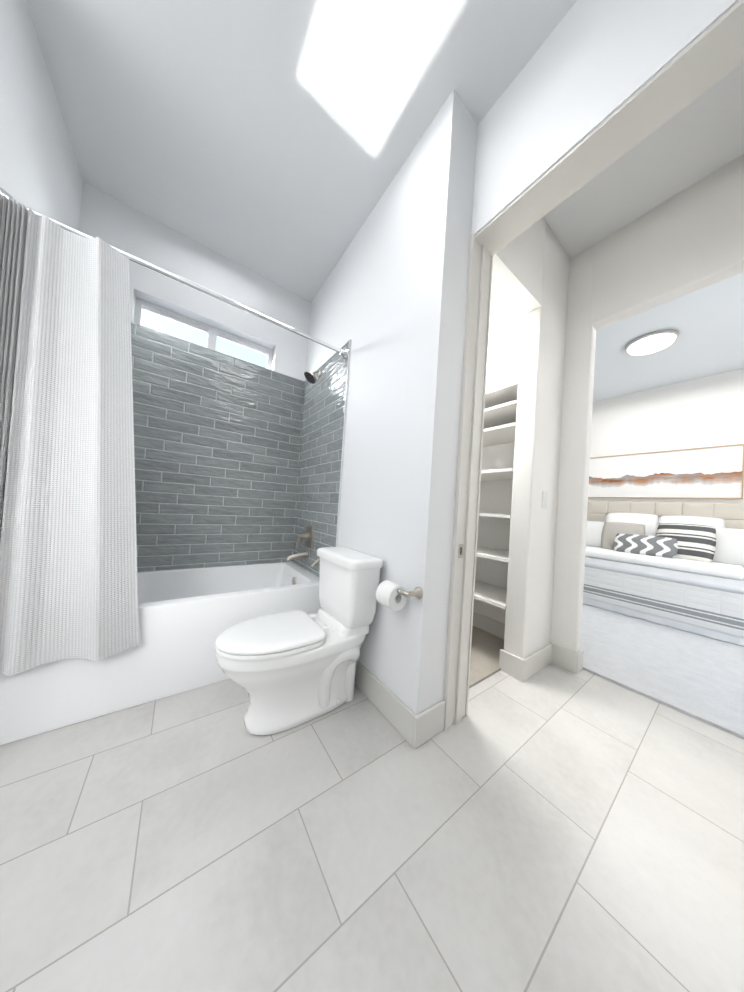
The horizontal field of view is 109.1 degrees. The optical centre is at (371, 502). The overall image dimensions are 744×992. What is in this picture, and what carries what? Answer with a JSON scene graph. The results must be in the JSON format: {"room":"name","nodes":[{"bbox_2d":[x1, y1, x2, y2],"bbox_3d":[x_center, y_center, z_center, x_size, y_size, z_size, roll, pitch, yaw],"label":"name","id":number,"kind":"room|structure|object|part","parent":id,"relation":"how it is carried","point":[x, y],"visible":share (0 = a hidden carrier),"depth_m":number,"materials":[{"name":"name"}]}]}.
{"room":"bathroom","nodes":[
{"label":"bathroom","id":0,"kind":"room"},
{"bbox_2d":[0,0,87,232],"bbox_3d":[-1.752,-0.548,1.225,0.202,3.018,0.940,4,-1,-36],"label":"wall","id":1,"kind":"structure","parent":0,"point":[39,168],"depth_m":1.17,"materials":[{"name":"white paint"}]},
{"bbox_2d":[84,185,307,380],"bbox_3d":[-1.779,-0.538,1.920,2.910,3.018,0.200,4,-1,-36],"label":"wall","id":2,"kind":"structure","parent":0,"point":[118,224],"depth_m":2.07,"materials":[{"name":"white paint"}]},
{"bbox_2d":[134,297,272,368],"bbox_3d":[-1.350,-1.346,2.233,0.970,0.245,0.056,4,-1,-36],"label":"window","id":3,"kind":"structure","parent":2,"relation":"in","point":[213,333],"depth_m":2.19,"materials":[{"name":"white plastic"}]},
{"bbox_2d":[131,322,302,380],"bbox_3d":[-1.275,-1.221,2.133,1.548,0.004,0.012,4,-1,-36],"label":"trim","id":4,"kind":"structure","parent":2,"relation":"attached to","point":[131,322],"depth_m":2.12,"materials":[{"name":"white"}]},
{"bbox_2d":[131,323,348,576],"bbox_3d":[-1.146,-0.102,1.837,1.548,2.225,1.013,4,-1,-36],"label":"wall tile","id":5,"kind":"structure","parent":2,"relation":"attached to","point":[237,461],"depth_m":2.13,"materials":[{"name":"grey tile"}]},
{"bbox_2d":[0,186,348,359],"bbox_3d":[-0.810,-1.123,1.470,1.537,0.080,0.080,4,-1,-36],"label":"curtain rod","id":6,"kind":"object","parent":5,"relation":"attached to","point":[343,352],"visible":0.65,"depth_m":1.39,"materials":[{"name":"silver metal"}]},
{"bbox_2d":[0,193,138,675],"bbox_3d":[-1.247,-0.227,1.117,0.503,1.800,0.089,4,-1,-36],"label":"shower curtain","id":7,"kind":"object","parent":6,"relation":"hanging from","point":[68,567],"visible":1,"depth_m":1.11,"materials":[{"name":"white fabric"}]},
{"bbox_2d":[286,524,312,560],"bbox_3d":[-0.615,0.340,2.212,0.176,0.309,0.160,4,-1,-36],"label":"tub valve","id":8,"kind":"object","parent":5,"relation":"attached to","point":[307,536],"visible":1,"depth_m":2.22,"materials":[{"name":"silver metal"}]},
{"bbox_3d":[-0.632,0.455,2.224,0.176,0.078,0.056,4,-1,-36],"label":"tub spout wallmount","id":9,"kind":"part","parent":8,"relation":"part of","materials":[{"name":"silver metal"}]},
{"bbox_2d":[304,370,321,383],"bbox_3d":[-0.503,-1.079,2.240,0.139,0.131,0.116,4,-1,-36],"label":"shower head","id":10,"kind":"object","parent":5,"relation":"attached to","point":[310,377],"visible":1,"depth_m":2.23},
{"bbox_2d":[0,663,743,991],"bbox_3d":[1.597,1.237,1.870,8.900,0.100,4.500,4,-1,-36],"label":"floor","id":11,"kind":"structure","parent":0,"point":[551,827],"depth_m":0.81,"materials":[{"name":"tile"}]},
{"bbox_2d":[0,561,321,744],"bbox_3d":[-1.170,0.767,1.771,1.533,0.485,0.788,4,-1,-36],"label":"bathtub","id":12,"kind":"object","parent":11,"relation":"on","point":[188,616],"visible":0.48,"depth_m":1.38,"materials":[{"name":"white ceramic"}]},
{"bbox_2d":[215,547,382,735],"bbox_3d":[-0.384,0.660,1.366,0.742,0.784,0.462,4,-1,-36],"label":"toilet","id":13,"kind":"object","parent":11,"relation":"on","point":[287,670],"visible":1,"depth_m":1.27,"materials":[{"name":"white ceramic"}]},
{"bbox_3d":[-0.475,0.630,1.283,0.493,0.051,0.380,4,-1,-36],"label":"seat","id":14,"kind":"part","parent":13,"relation":"part of","materials":[{"name":"white plastic"}]},
{"bbox_3d":[-0.149,0.463,1.512,0.215,0.356,0.434,4,-1,-36],"label":"tank","id":15,"kind":"part","parent":13,"relation":"part of","materials":[{"name":"white ceramic"}]},
{"bbox_2d":[469,626,503,687],"bbox_3d":[0.485,1.116,2.236,1.006,0.014,1.163,4,-1,-36],"label":"floor","id":16,"kind":"structure","parent":11,"relation":"on","point":[486,647],"depth_m":1.95,"materials":[{"name":"beige carpet"}]},
{"bbox_2d":[581,603,743,738],"bbox_3d":[3.145,1.297,2.982,3.988,0.016,4.400,4,-1,-36],"label":"carpet floor","id":17,"kind":"structure","parent":11,"relation":"on","point":[697,676],"depth_m":1.98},
{"bbox_2d":[583,501,743,645],"bbox_3d":[3.583,0.631,3.530,1.791,1.382,1.949,4,-1,-36],"label":"bed","id":18,"kind":"object","parent":17,"relation":"on","point":[679,565],"visible":0.88,"depth_m":3.21,"materials":[{"name":"grey fabric"}]},
{"bbox_2d":[583,544,743,580],"bbox_3d":[3.781,0.773,3.670,1.080,0.105,1.600,4,-1,-36],"label":"duvet","id":19,"kind":"object","parent":18,"relation":"on","point":[713,568],"depth_m":3.23,"materials":[{"name":"white fabric"}]},
{"bbox_2d":[26,0,743,306],"bbox_3d":[-0.132,-2.017,0.722,4.360,0.100,4.000,4,-1,-36],"label":"ceiling","id":20,"kind":"structure","parent":0,"point":[275,141],"depth_m":1.33,"materials":[{"name":"white paint"}]},
{"bbox_2d":[304,0,739,715],"bbox_3d":[0.486,-0.407,1.211,0.370,3.018,4.000,4,-1,-36],"label":"wall","id":21,"kind":"structure","parent":0,"point":[390,300],"depth_m":1.28,"materials":[{"name":"white paint"}]},
{"bbox_2d":[304,340,350,546],"bbox_3d":[-0.466,-0.054,2.204,0.012,2.229,0.832,4,-1,-36],"label":"trim","id":22,"kind":"structure","parent":21,"relation":"attached to","point":[342,456],"depth_m":1.87,"materials":[{"name":"white"}]},
{"bbox_2d":[355,660,426,748],"bbox_3d":[-0.046,1.008,1.506,0.015,0.137,0.839,4,-1,-36],"label":"baseboard","id":23,"kind":"structure","parent":21,"relation":"attached to","point":[411,727],"depth_m":1.29,"materials":[{"name":"white paint"}]},
{"bbox_2d":[376,580,422,610],"bbox_3d":[0.119,0.443,1.239,0.128,0.120,0.196,4,-1,-36],"label":"toilet paper holder","id":24,"kind":"object","parent":21,"relation":"attached to","point":[392,596],"visible":1,"depth_m":1.22,"materials":[{"name":"white paper"}]},
{"bbox_2d":[443,0,743,730],"bbox_3d":[0.744,-0.104,1.006,0.179,2.440,0.874,4,-1,-36],"label":"door frame","id":25,"kind":"structure","parent":21,"relation":"attached to","point":[708,58],"depth_m":1.28,"materials":[{"name":"white paint"}]},
{"bbox_2d":[473,216,572,658],"bbox_3d":[0.950,-0.368,1.729,0.990,3.018,0.130,4,-1,-36],"label":"wall","id":26,"kind":"structure","parent":0,"point":[553,310],"depth_m":1.82,"materials":[{"name":"white paint"}]},
{"bbox_2d":[515,643,558,681],"bbox_3d":[1.138,1.089,1.816,0.445,0.137,0.015,4,-1,-36],"label":"baseboard","id":27,"kind":"structure","parent":26,"relation":"attached to","point":[525,668],"depth_m":1.77,"materials":[{"name":"white paint"}]},
{"bbox_2d":[542,491,547,508],"bbox_3d":[1.195,-0.015,1.830,0.072,0.117,0.008,4,-1,-36],"label":"light switch","id":28,"kind":"object","parent":26,"relation":"attached to","point":[544,499],"visible":1,"depth_m":1.82,"materials":[{"name":"white plastic"}]},
{"bbox_2d":[553,154,743,652],"bbox_3d":[1.609,-0.412,1.776,0.112,3.190,4.410,4,-1,-36],"label":"wall","id":29,"kind":"structure","parent":0,"point":[692,241],"depth_m":1.88,"materials":[{"name":"white paint"}]},
{"bbox_2d":[473,612,504,638],"bbox_3d":[0.893,1.078,2.527,0.015,0.123,1.165,4,-1,-36],"label":"baseboard","id":30,"kind":"structure","parent":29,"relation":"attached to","point":[494,627],"depth_m":2.33,"materials":[{"name":"white paint"}]},
{"bbox_2d":[474,580,506,608],"bbox_3d":[0.745,0.722,2.410,0.426,0.022,1.161,4,-1,-36],"label":"closet shelf","id":31,"kind":"object","parent":29,"relation":"attached to","point":[490,594],"visible":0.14,"depth_m":2.06,"materials":[{"name":"white"}]},
{"bbox_2d":[476,546,508,561],"bbox_3d":[0.765,0.403,2.416,0.426,0.022,1.161,4,-1,-36],"label":"closet shelf","id":32,"kind":"object","parent":29,"relation":"attached to","point":[494,554],"visible":0.14,"depth_m":2.02,"materials":[{"name":"white wood"}]},
{"bbox_2d":[479,513,510,517],"bbox_3d":[0.785,0.098,2.421,0.426,0.022,1.161,4,-1,-36],"label":"closet shelf","id":33,"kind":"object","parent":29,"relation":"attached to","point":[495,515],"visible":0.14,"depth_m":1.91,"materials":[{"name":"white wood"}]},
{"bbox_2d":[481,468,512,480],"bbox_3d":[0.805,-0.226,2.426,0.426,0.022,1.161,4,-1,-36],"label":"closet shelf","id":34,"kind":"object","parent":29,"relation":"attached to","point":[498,474],"visible":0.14,"depth_m":2.04,"materials":[{"name":"white wood"}]},
{"bbox_2d":[483,422,515,446],"bbox_3d":[0.825,-0.545,2.432,0.426,0.022,1.161,4,-1,-36],"label":"closet shelf","id":35,"kind":"object","parent":29,"relation":"attached to","point":[500,434],"visible":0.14,"depth_m":2.08,"materials":[{"name":"white wood"}]},
{"bbox_2d":[484,400,516,428],"bbox_3d":[0.835,-0.701,2.435,0.426,0.022,1.161,4,-1,-36],"label":"closet shelf","id":36,"kind":"object","parent":29,"relation":"attached to","point":[500,414],"visible":0.14,"depth_m":2.08,"materials":[{"name":"white wood"}]},
{"bbox_2d":[485,381,517,408],"bbox_3d":[0.844,-0.835,2.437,0.426,0.022,1.161,4,-1,-36],"label":"closet shelf","id":37,"kind":"object","parent":29,"relation":"attached to","point":[506,393],"visible":0.14,"depth_m":2.03,"materials":[{"name":"white wood"}]},
{"bbox_2d":[588,444,743,498],"bbox_3d":[4.296,-0.421,4.172,0.044,0.714,1.814,4,-1,-36],"label":"picture","id":38,"kind":"object","parent":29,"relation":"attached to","point":[716,472],"visible":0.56,"depth_m":3.93,"materials":[{"name":"paper"}]},
{"bbox_2d":[593,272,743,401],"bbox_3d":[3.227,-1.938,2.950,3.690,0.100,4.500,4,-1,-36],"label":"ceiling","id":39,"kind":"structure","parent":0,"point":[706,323],"depth_m":3.11,"materials":[{"name":"white paint"}]},
{"bbox_2d":[625,330,678,355],"bbox_3d":[3.256,-1.834,3.096,0.430,0.099,0.430,4,-1,-36],"label":"ceiling light","id":40,"kind":"object","parent":39,"relation":"attached to","point":[652,342],"visible":1,"depth_m":3.02,"materials":[{"name":"white plastic"}]}
]}

